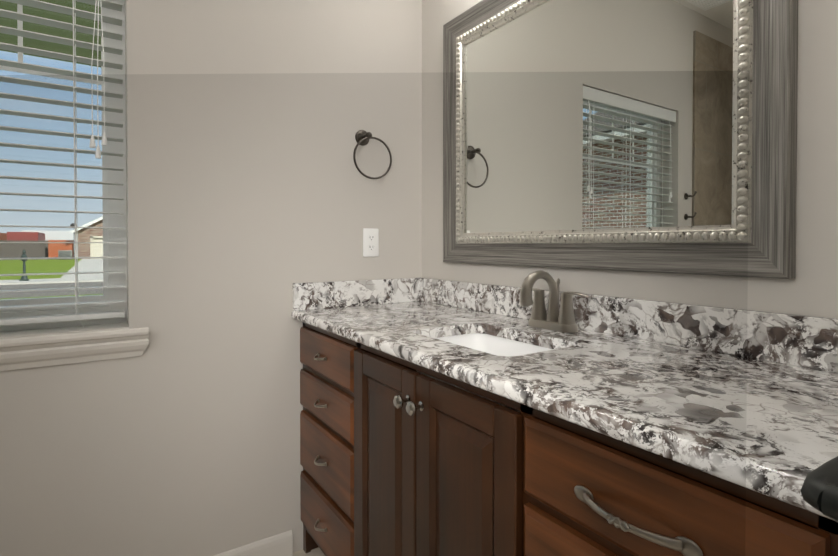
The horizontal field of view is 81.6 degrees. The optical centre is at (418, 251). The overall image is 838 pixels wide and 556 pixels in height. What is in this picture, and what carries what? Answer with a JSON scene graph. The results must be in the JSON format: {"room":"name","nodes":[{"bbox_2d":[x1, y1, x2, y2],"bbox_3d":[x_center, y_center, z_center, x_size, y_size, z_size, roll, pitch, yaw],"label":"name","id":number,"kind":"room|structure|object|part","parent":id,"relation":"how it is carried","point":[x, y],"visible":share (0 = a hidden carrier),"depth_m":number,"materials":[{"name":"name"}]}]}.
{"room":"bathroom","nodes":[
{"label":"bathroom","id":0,"kind":"room"},
{"bbox_2d":[0,0,421,555],"bbox_3d":[-1.419,-0.248,1.269,3.300,2.740,0.200,0,1,-34],"label":"wall","id":1,"kind":"structure","parent":0,"point":[253,194],"depth_m":1.65,"materials":[{"name":"grey paint"}]},
{"bbox_2d":[0,0,100,66],"bbox_3d":[0.331,-1.432,3.864,7.500,0.220,2.219,0,1,-34],"label":"porch roof","id":2,"kind":"structure","parent":1,"relation":"attached to","point":[44,45],"depth_m":2.93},
{"bbox_2d":[0,0,149,370],"bbox_3d":[-1.347,-0.290,1.288,1.088,1.236,0.226,0,1,-34],"label":"window unit","id":3,"kind":"structure","parent":1,"relation":"in","point":[48,331],"depth_m":1.47,"materials":[{"name":"white plastic"}]},
{"bbox_3d":[-1.389,-0.336,1.349,0.880,1.045,0.003,0,1,-34],"label":"glass","id":4,"kind":"part","parent":3,"relation":"part of","materials":[{"name":"clear glass"}]},
{"bbox_2d":[214,530,292,555],"bbox_3d":[-1.164,1.078,1.327,1.670,0.088,0.013,0,1,-34],"label":"baseboard","id":5,"kind":"structure","parent":1,"relation":"attached to","point":[280,544],"depth_m":1.74,"materials":[{"name":"white paint"}]},
{"bbox_2d":[293,278,418,310],"bbox_3d":[-0.229,0.164,1.927,0.552,0.100,0.020,0,1,-34],"label":"backsplash","id":6,"kind":"structure","parent":1,"relation":"attached to","point":[354,293],"depth_m":1.90,"materials":[{"name":"stone"}]},
{"bbox_2d":[363,228,378,256],"bbox_3d":[-0.194,-0.037,1.957,0.070,0.114,0.008,0,1,-34],"label":"electrical outlet plate","id":7,"kind":"object","parent":1,"relation":"attached to","point":[370,242],"depth_m":1.95,"materials":[{"name":"white plastic"}]},
{"bbox_2d":[353,130,391,178],"bbox_3d":[-0.192,-0.384,1.917,0.166,0.201,0.070,0,1,-34],"label":"ring","id":8,"kind":"object","parent":1,"relation":"attached to","point":[362,137],"depth_m":1.91,"materials":[{"name":"black metal"}]},
{"bbox_2d":[292,547,324,555],"bbox_3d":[-0.502,1.190,-0.097,3.540,0.100,3.520,0,1,-34],"label":"floor","id":9,"kind":"structure","parent":0,"point":[316,552],"depth_m":1.79,"materials":[{"name":"tile"}]},
{"bbox_2d":[291,315,837,555],"bbox_3d":[0.202,0.687,1.282,0.591,0.870,1.582,0,1,-34],"label":"bathroom vanity","id":10,"kind":"object","parent":9,"relation":"on","point":[439,417],"depth_m":0.95,"materials":[{"name":"brown wood"}]},
{"bbox_2d":[291,299,837,498],"bbox_3d":[0.213,0.237,1.275,0.576,0.030,1.598,0,1,-34],"label":"countertop","id":11,"kind":"structure","parent":10,"relation":"on","point":[761,420],"depth_m":0.84,"materials":[{"name":"stone"}]},
{"bbox_2d":[518,271,590,332],"bbox_3d":[0.344,0.137,1.367,0.154,0.168,0.261,0,1,-34],"label":"faucet","id":12,"kind":"object","parent":11,"relation":"on","point":[553,321],"depth_m":1.36,"materials":[{"name":"silver metal"}]},
{"bbox_2d":[422,0,837,318],"bbox_3d":[0.924,-0.242,0.829,0.120,2.740,3.520,0,1,-34],"label":"wall","id":13,"kind":"structure","parent":0,"point":[811,289],"depth_m":1.02,"materials":[{"name":"grey paint"}]},
{"bbox_2d":[443,0,797,278],"bbox_3d":[0.424,-0.418,1.440,0.034,0.932,1.152,0,1,-34],"label":"mirror","id":14,"kind":"object","parent":13,"relation":"attached to","point":[657,136],"visible":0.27,"depth_m":1.28,"materials":[{"name":"silver metal"}]},
{"bbox_3d":[0.434,-0.418,1.446,0.008,0.716,0.936,0,1,-34],"label":"glass","id":15,"kind":"part","parent":14,"relation":"part of","materials":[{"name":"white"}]},
{"bbox_2d":[419,277,837,370],"bbox_3d":[0.445,0.170,1.427,0.020,0.100,1.598,0,1,-34],"label":"backsplash","id":16,"kind":"structure","parent":13,"relation":"attached to","point":[801,340],"depth_m":1.17,"materials":[{"name":"stone"}]},
{"bbox_3d":[0.583,0.115,0.469,0.750,2.025,0.044,0,1,-34],"label":"door","id":17,"kind":"structure","parent":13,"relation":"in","visible":0},
{"bbox_2d":[801,456,837,520],"bbox_3d":[0.346,0.184,0.374,0.153,0.064,0.065,0,1,-34],"label":"door handle","id":18,"kind":"object","parent":17,"relation":"attached to","point":[819,490],"depth_m":0.36,"materials":[{"name":"brown metal"}]},
{"label":"outside","id":19,"kind":"structure","parent":0,"visible":0},
{"bbox_2d":[0,256,102,297],"bbox_3d":[-110.454,-0.714,168.949,600.000,0.200,399.800,0,1,-34],"label":"road","id":20,"kind":"structure","parent":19,"point":[46,293],"depth_m":15.24,"materials":[{"name":"grey asphalt"}]},
{"bbox_2d":[0,233,6,239],"bbox_3d":[-46.471,-0.619,50.475,4.900,2.700,8.000,0,1,-34],"label":"container","id":21,"kind":"object","parent":20,"relation":"on","point":[2,236],"depth_m":52.16,"materials":[{"name":"brown metal"}]},
{"bbox_2d":[0,240,47,257],"bbox_3d":[-41.401,-0.165,45.513,10.870,1.820,0.120,0,1,-34],"label":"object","id":22,"kind":"object","parent":20,"relation":"on","point":[35,253],"depth_m":47.36,"materials":[{"name":"grey"}]},
{"bbox_2d":[7,232,44,240],"bbox_3d":[-42.718,-0.677,52.958,2.500,2.750,8.000,0,1,-34],"label":"container","id":23,"kind":"object","parent":20,"relation":"on","point":[39,236],"depth_m":49.78,"materials":[{"name":"red metal"}]},
{"bbox_2d":[0,259,80,279],"bbox_3d":[-47.719,1.139,17.646,57.550,0.040,33.400,0,1,-34],"label":"lawn","id":24,"kind":"structure","parent":20,"relation":"on","point":[31,263],"depth_m":29.45,"materials":[{"name":"green plant"}]},
{"bbox_2d":[58,250,71,259],"bbox_3d":[-33.534,0.314,46.027,1.050,0.850,0.920,0,1,-34],"label":"ac unit","id":25,"kind":"object","parent":24,"relation":"on","point":[65,252],"depth_m":45.64,"materials":[{"name":"grey metal"}]},
{"bbox_2d":[21,230,74,255],"bbox_3d":[-46.436,-0.960,61.288,4.900,3.100,10.000,0,1,-34],"label":"shed","id":26,"kind":"object","parent":20,"relation":"on","point":[46,233],"depth_m":57.61,"materials":[{"name":"white"}]},
{"bbox_2d":[0,294,102,298],"bbox_3d":[-7.192,1.210,12.998,80.000,0.020,3.100,0,1,-34],"label":"verge","id":27,"kind":"structure","parent":20,"relation":"on","point":[49,296],"depth_m":12.97,"materials":[{"name":"green plant"}]},
{"bbox_2d":[0,277,102,284],"bbox_3d":[-11.857,1.098,20.042,120.000,0.060,2.200,0,1,-34],"label":"walk","id":28,"kind":"structure","parent":20,"relation":"on","point":[52,280],"depth_m":18.31,"materials":[{"name":"concrete"}]},
{"bbox_2d":[19,250,28,280],"bbox_3d":[-14.742,0.503,18.124,0.260,1.180,0.260,0,1,-34],"label":"post","id":29,"kind":"object","parent":28,"relation":"on","point":[24,268],"depth_m":18.08,"materials":[{"name":"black metal"}]},
{"bbox_2d":[48,240,74,257],"bbox_3d":[-35.459,-0.215,48.248,2.200,1.850,0.120,0,1,-34],"label":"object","id":30,"kind":"object","parent":20,"relation":"on","point":[55,246],"depth_m":48.03,"materials":[{"name":"brown brick"}]},
{"bbox_2d":[61,259,102,277],"bbox_3d":[-20.203,0.896,35.863,8.450,0.050,33.400,0,1,-34],"label":"driveway","id":31,"kind":"structure","parent":20,"relation":"on","point":[84,261],"depth_m":27.97,"materials":[{"name":"concrete"}]},
{"bbox_2d":[70,216,102,258],"bbox_3d":[-32.484,-2.188,54.264,10.230,5.738,9.890,0,1,-34],"label":"house","id":32,"kind":"structure","parent":20,"relation":"on","point":[92,247],"depth_m":48.61,"materials":[{"name":"brick"}]}
]}

